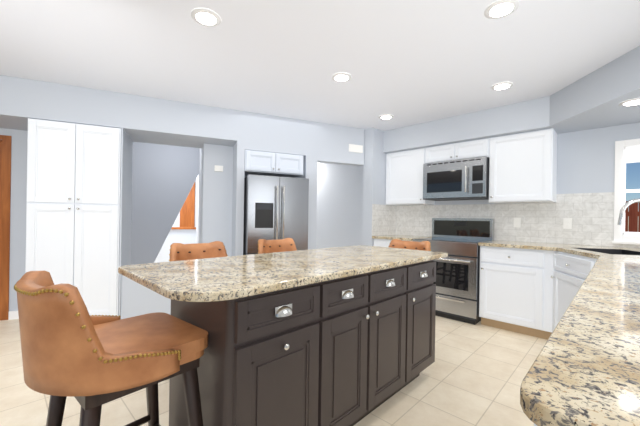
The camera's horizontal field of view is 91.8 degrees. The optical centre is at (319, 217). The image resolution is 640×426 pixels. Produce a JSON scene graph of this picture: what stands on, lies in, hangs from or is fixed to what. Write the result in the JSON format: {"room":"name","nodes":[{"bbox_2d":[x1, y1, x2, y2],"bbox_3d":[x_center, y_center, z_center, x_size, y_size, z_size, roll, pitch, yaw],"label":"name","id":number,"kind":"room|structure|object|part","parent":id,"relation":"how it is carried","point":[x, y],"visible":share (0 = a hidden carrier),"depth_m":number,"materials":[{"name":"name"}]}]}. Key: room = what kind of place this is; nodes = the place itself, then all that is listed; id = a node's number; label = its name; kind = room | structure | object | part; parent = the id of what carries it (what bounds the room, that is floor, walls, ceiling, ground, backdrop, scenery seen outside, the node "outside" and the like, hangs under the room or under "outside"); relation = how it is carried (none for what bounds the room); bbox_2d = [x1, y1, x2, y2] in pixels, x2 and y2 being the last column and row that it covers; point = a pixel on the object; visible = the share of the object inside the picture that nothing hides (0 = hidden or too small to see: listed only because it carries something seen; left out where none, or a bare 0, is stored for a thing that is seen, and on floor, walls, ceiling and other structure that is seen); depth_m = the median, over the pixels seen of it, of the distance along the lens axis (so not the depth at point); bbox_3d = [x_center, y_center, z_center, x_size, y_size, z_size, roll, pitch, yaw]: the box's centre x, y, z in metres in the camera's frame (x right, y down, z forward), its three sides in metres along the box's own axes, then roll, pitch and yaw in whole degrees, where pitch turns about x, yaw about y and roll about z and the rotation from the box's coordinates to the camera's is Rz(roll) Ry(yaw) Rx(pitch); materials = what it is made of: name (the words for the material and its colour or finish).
{"room":"kitchen","nodes":[
{"label":"kitchen","id":0,"kind":"room"},
{"bbox_2d":[121,275,170,318],"bbox_3d":[-1.873,0.851,3.449,0.564,0.560,0.120,1,0,-23],"label":"wall","id":1,"kind":"structure","parent":0,"point":[137,299],"depth_m":3.35,"materials":[{"name":"grey paint"}]},
{"bbox_2d":[154,227,195,262],"bbox_3d":[-2.937,0.649,6.223,0.820,0.930,0.160,1,0,-23],"label":"wall","id":2,"kind":"structure","parent":0,"point":[184,235],"depth_m":6.19,"materials":[{"name":"grey paint"}]},
{"bbox_2d":[0,75,363,317],"bbox_3d":[-2.636,-0.101,3.785,3.772,2.439,5.962,1,0,44],"label":"wall","id":3,"kind":"structure","parent":0,"point":[225,138],"depth_m":3.62,"materials":[{"name":"grey paint"}]},
{"bbox_2d":[0,135,11,319],"bbox_3d":[-3.839,0.100,3.239,0.960,2.000,0.134,1,0,-23],"label":"hall door","id":4,"kind":"structure","parent":3,"relation":"in","point":[5,171],"depth_m":3.35,"materials":[{"name":"orange wood"}]},
{"bbox_2d":[8,311,18,319],"bbox_3d":[-1.724,1.088,3.758,1.868,0.090,2.871,1,0,44],"label":"baseboard","id":5,"kind":"structure","parent":3,"relation":"attached to","point":[13,315],"depth_m":3.39,"materials":[{"name":"white wood"}]},
{"bbox_2d":[214,165,222,171],"bbox_3d":[-1.296,-0.633,3.970,0.105,0.075,0.021,1,0,-23],"label":"thermostat","id":6,"kind":"object","parent":3,"relation":"attached to","point":[218,168],"visible":1,"depth_m":3.96,"materials":[{"name":"white plastic"}]},
{"bbox_2d":[244,150,302,177],"bbox_3d":[-0.673,-0.696,4.169,0.755,0.261,0.652,1,0,-23],"label":"upper cabinet","id":7,"kind":"object","parent":3,"relation":"attached to","point":[271,164],"visible":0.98,"depth_m":3.90,"materials":[{"name":"white wood"}]},
{"bbox_2d":[349,144,362,152],"bbox_3d":[0.506,-0.980,4.370,0.220,0.105,0.014,1,0,-23],"label":"air vent","id":8,"kind":"object","parent":3,"relation":"in","point":[356,148],"visible":1,"depth_m":4.36,"materials":[{"name":"white plastic"}]},
{"bbox_2d":[172,179,196,226],"bbox_3d":[-2.773,-0.104,7.280,8.400,2.440,0.120,1,0,-23],"label":"wall","id":9,"kind":"structure","parent":0,"point":[176,223],"depth_m":7.04,"materials":[{"name":"grey paint"}]},
{"bbox_2d":[180,182,194,226],"bbox_3d":[-3.030,0.137,7.072,0.310,1.950,0.059,1,0,-23],"label":"entry door","id":10,"kind":"structure","parent":9,"relation":"in","point":[187,214],"depth_m":7.07,"materials":[{"name":"orange wood"}]},
{"bbox_2d":[0,316,546,425],"bbox_3d":[-1.735,1.173,4.838,10.800,0.080,10.400,1,0,44],"label":"floor","id":11,"kind":"structure","parent":0,"point":[473,375],"depth_m":2.08,"materials":[{"name":"beige tile"}]},
{"bbox_2d":[25,118,120,315],"bbox_3d":[-2.563,0.086,3.356,0.755,2.066,0.653,1,0,-24],"label":"pantry","id":12,"kind":"object","parent":11,"relation":"on","point":[73,205],"visible":0.83,"depth_m":3.09,"materials":[{"name":"white wood"}]},
{"bbox_2d":[14,271,207,425],"bbox_3d":[-0.740,0.670,1.129,0.572,0.963,0.544,1,0,44],"label":"stool","id":13,"kind":"object","parent":11,"relation":"on","point":[71,347],"visible":1,"depth_m":0.91,"materials":[{"name":"leather"}]},
{"bbox_2d":[131,142,198,264],"bbox_3d":[-2.896,-0.105,4.983,1.750,2.440,0.100,1,0,-23],"label":"wall","id":14,"kind":"structure","parent":11,"relation":"on","point":[164,177],"depth_m":5.03,"materials":[{"name":"grey paint"}]},
{"bbox_2d":[169,241,227,260],"bbox_3d":[-0.808,0.669,2.248,0.524,0.963,0.572,1,0,44],"label":"stool","id":15,"kind":"object","parent":11,"relation":"on","point":[181,251],"visible":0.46,"depth_m":2.40,"materials":[{"name":"leather"}]},
{"bbox_2d":[243,174,308,254],"bbox_3d":[-0.646,0.322,4.104,0.757,1.655,0.866,1,0,-23],"label":"fridge","id":16,"kind":"object","parent":11,"relation":"on","point":[275,207],"visible":0.48,"depth_m":3.74,"materials":[{"name":"silver metal"}]},
{"bbox_2d":[258,238,296,253],"bbox_3d":[-0.286,0.677,2.787,0.524,0.963,0.572,1,0,44],"label":"stool","id":17,"kind":"object","parent":11,"relation":"on","point":[277,245],"visible":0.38,"depth_m":2.95,"materials":[{"name":"leather"}]},
{"bbox_2d":[169,260,435,425],"bbox_3d":[0.080,0.717,1.882,0.612,0.888,1.690,1,0,44],"label":"kitchen island","id":18,"kind":"object","parent":11,"relation":"on","point":[350,350],"visible":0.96,"depth_m":1.40,"materials":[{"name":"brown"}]},
{"bbox_2d":[118,245,447,301],"bbox_3d":[-0.005,0.256,1.867,0.800,0.031,1.920,1,0,44],"label":"island countertop","id":19,"kind":"structure","parent":18,"relation":"on","point":[217,279],"depth_m":1.41,"materials":[{"name":"beige stone"}]},
{"bbox_2d":[372,235,431,246],"bbox_3d":[1.165,0.718,4.363,0.614,0.920,0.653,1,0,44],"label":"base cabinet","id":20,"kind":"object","parent":11,"relation":"on","point":[383,240],"depth_m":4.25,"materials":[{"name":"white wood"}]},
{"bbox_3d":[1.172,0.275,4.363,0.614,0.034,0.653,1,0,44],"label":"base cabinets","id":21,"kind":"part","parent":20,"relation":"part of","materials":[{"name":"beige stone"}]},
{"bbox_2d":[388,239,430,250],"bbox_3d":[0.734,0.693,2.867,0.573,0.963,0.524,1,0,44],"label":"stool","id":22,"kind":"object","parent":11,"relation":"on","point":[413,245],"visible":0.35,"depth_m":3.03,"materials":[{"name":"leather"}]},
{"bbox_2d":[413,218,493,324],"bbox_3d":[1.631,0.593,3.844,0.761,1.185,0.697,1,0,44],"label":"range","id":23,"kind":"object","parent":11,"relation":"on","point":[457,240],"visible":0.75,"depth_m":3.58,"materials":[{"name":"silver metal"}]},
{"bbox_2d":[479,246,549,336],"bbox_3d":[2.165,0.752,3.416,0.588,0.884,0.620,1,0,44],"label":"base cabinet","id":24,"kind":"object","parent":11,"relation":"on","point":[531,292],"depth_m":3.20,"materials":[{"name":"white wood"}]},
{"bbox_2d":[478,240,605,248],"bbox_3d":[2.302,0.293,3.264,0.990,0.034,0.658,1,0,44],"label":"countertop","id":25,"kind":"structure","parent":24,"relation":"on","point":[495,243],"depth_m":3.21,"materials":[{"name":"beige stone"}]},
{"bbox_2d":[538,251,597,339],"bbox_3d":[2.165,0.752,2.619,0.384,0.884,0.617,1,0,44],"label":"base cabinet","id":26,"kind":"object","parent":11,"relation":"on","point":[561,275],"depth_m":2.88,"materials":[{"name":"white wood"}]},
{"bbox_2d":[520,244,639,425],"bbox_3d":[1.697,0.284,1.671,1.018,0.034,3.788,1,0,44],"label":"countertop","id":27,"kind":"structure","parent":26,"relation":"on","point":[584,369],"depth_m":0.55,"materials":[{"name":"beige stone"}]},
{"bbox_2d":[372,192,639,247],"bbox_3d":[2.057,-0.001,3.510,3.068,0.544,0.654,1,0,44],"label":"tile backsplash","id":28,"kind":"structure","parent":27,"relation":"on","point":[591,215],"depth_m":3.59,"materials":[{"name":"white tile"}]},
{"bbox_2d":[514,218,520,226],"bbox_3d":[2.338,0.054,3.678,0.070,0.115,0.006,1,0,44],"label":"electrical outlet plate","id":29,"kind":"object","parent":28,"relation":"attached to","point":[517,221],"depth_m":3.67,"materials":[{"name":"white plastic"}]},
{"bbox_2d":[563,218,571,228],"bbox_3d":[2.675,0.060,3.350,0.070,0.115,0.006,1,0,44],"label":"electrical outlet plate","id":30,"kind":"object","parent":28,"relation":"attached to","point":[567,223],"depth_m":3.35,"materials":[{"name":"white plastic"}]},
{"bbox_2d":[575,248,639,254],"bbox_3d":[2.464,0.389,2.573,0.394,0.220,0.554,1,0,14],"label":"sink","id":31,"kind":"object","parent":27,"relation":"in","point":[618,251],"visible":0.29,"depth_m":2.80,"materials":[{"name":"grey metal"}]},
{"bbox_2d":[617,198,639,224],"bbox_3d":[2.604,0.060,2.540,0.274,0.441,0.032,1,0,14],"label":"faucet","id":32,"kind":"object","parent":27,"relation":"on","point":[622,212],"visible":1,"depth_m":2.55,"materials":[{"name":"silver metal"}]},
{"bbox_2d":[0,0,639,130],"bbox_3d":[-1.696,-1.357,4.838,10.800,0.100,10.400,1,0,44],"label":"ceiling","id":33,"kind":"structure","parent":0,"point":[404,63],"depth_m":2.38,"materials":[{"name":"white paint"}]},
{"bbox_2d":[191,8,220,26],"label":"recessed light","id":34,"kind":"object","parent":33,"relation":"in","point":[203,16],"depth_m":1.98,"materials":[{"name":"white"}]},
{"bbox_2d":[331,72,351,81],"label":"recessed light","id":35,"kind":"object","parent":33,"relation":"in","point":[339,77],"depth_m":2.79,"materials":[{"name":"white"}]},
{"bbox_2d":[379,114,393,118],"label":"recessed light","id":36,"kind":"object","parent":33,"relation":"in","point":[387,116],"depth_m":3.85,"materials":[{"name":"white"}]},
{"bbox_2d":[484,0,518,18],"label":"recessed light","id":37,"kind":"object","parent":33,"relation":"in","point":[494,10],"depth_m":1.86,"materials":[{"name":"white"}]},
{"bbox_2d":[491,82,512,89],"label":"recessed light","id":38,"kind":"object","parent":33,"relation":"in","point":[503,85],"depth_m":2.93,"materials":[{"name":"white"}]},
{"bbox_2d":[383,46,639,153],"bbox_3d":[1.738,-1.097,3.164,3.070,0.309,1.620,1,0,44],"label":"soffit beam","id":39,"kind":"structure","parent":33,"relation":"attached to","point":[594,99],"depth_m":3.15,"materials":[{"name":"grey paint"}]},
{"bbox_2d":[618,98,639,105],"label":"recessed light","id":40,"kind":"object","parent":39,"relation":"attached to","point":[635,101],"depth_m":2.48,"materials":[{"name":"white"}]},
{"bbox_2d":[362,128,393,245],"bbox_3d":[0.898,-0.046,4.633,0.160,2.440,0.654,1,0,44],"label":"wall","id":41,"kind":"structure","parent":0,"point":[374,178],"depth_m":4.41,"materials":[{"name":"grey paint"}]},
{"bbox_2d":[316,122,639,248],"bbox_3d":[0.734,-0.049,5.347,7.810,2.440,0.140,1,0,44],"label":"wall","id":42,"kind":"structure","parent":0,"point":[585,161],"depth_m":3.43,"materials":[{"name":"grey paint"}]},
{"bbox_2d":[386,148,434,205],"bbox_3d":[1.297,-0.569,4.480,0.610,0.758,0.330,1,0,44],"label":"upper cabinet","id":43,"kind":"object","parent":42,"relation":"attached to","point":[404,169],"depth_m":4.35,"materials":[{"name":"white wood"}]},
{"bbox_2d":[426,143,457,162],"bbox_3d":[1.678,-0.830,4.115,0.436,0.223,0.330,1,0,44],"label":"upper cabinet","id":44,"kind":"object","parent":42,"relation":"attached to","point":[448,152],"depth_m":3.99,"materials":[{"name":"white wood"}]},
{"bbox_2d":[458,138,489,159],"bbox_3d":[1.922,-0.826,3.878,0.435,0.223,0.330,1,0,44],"label":"upper cabinet","id":45,"kind":"object","parent":42,"relation":"attached to","point":[481,147],"depth_m":3.72,"materials":[{"name":"white wood"}]},
{"bbox_2d":[423,157,488,200],"bbox_3d":[1.751,-0.474,3.951,0.761,0.473,0.454,1,0,44],"label":"microwave","id":46,"kind":"object","parent":45,"relation":"attached to","point":[461,179],"visible":0.98,"depth_m":3.79,"materials":[{"name":"silver metal"}]},
{"bbox_2d":[486,128,556,203],"bbox_3d":[2.290,-0.553,3.517,0.599,0.758,0.330,1,0,44],"label":"upper cabinet","id":47,"kind":"object","parent":42,"relation":"attached to","point":[522,167],"depth_m":3.38,"materials":[{"name":"white wood"}]},
{"bbox_2d":[612,138,639,244],"bbox_3d":[3.178,-0.253,2.919,0.609,1.019,0.150,1,0,44],"label":"window","id":48,"kind":"structure","parent":42,"relation":"in","point":[625,154],"depth_m":3.06,"materials":[{"name":"white"}]},
{"label":"outside","id":49,"kind":"structure","parent":0,"visible":0},
{"bbox_3d":[13.428,1.721,16.038,26.000,0.100,26.800,1,0,44],"label":"ground","id":50,"kind":"structure","parent":49,"visible":0},
{"bbox_2d":[625,200,639,231],"bbox_3d":[6.079,0.586,7.072,5.900,1.940,0.070,1,0,44],"label":"fence","id":51,"kind":"object","parent":50,"relation":"on","point":[633,213],"depth_m":6.53,"materials":[{"name":"red wood"}]}
]}

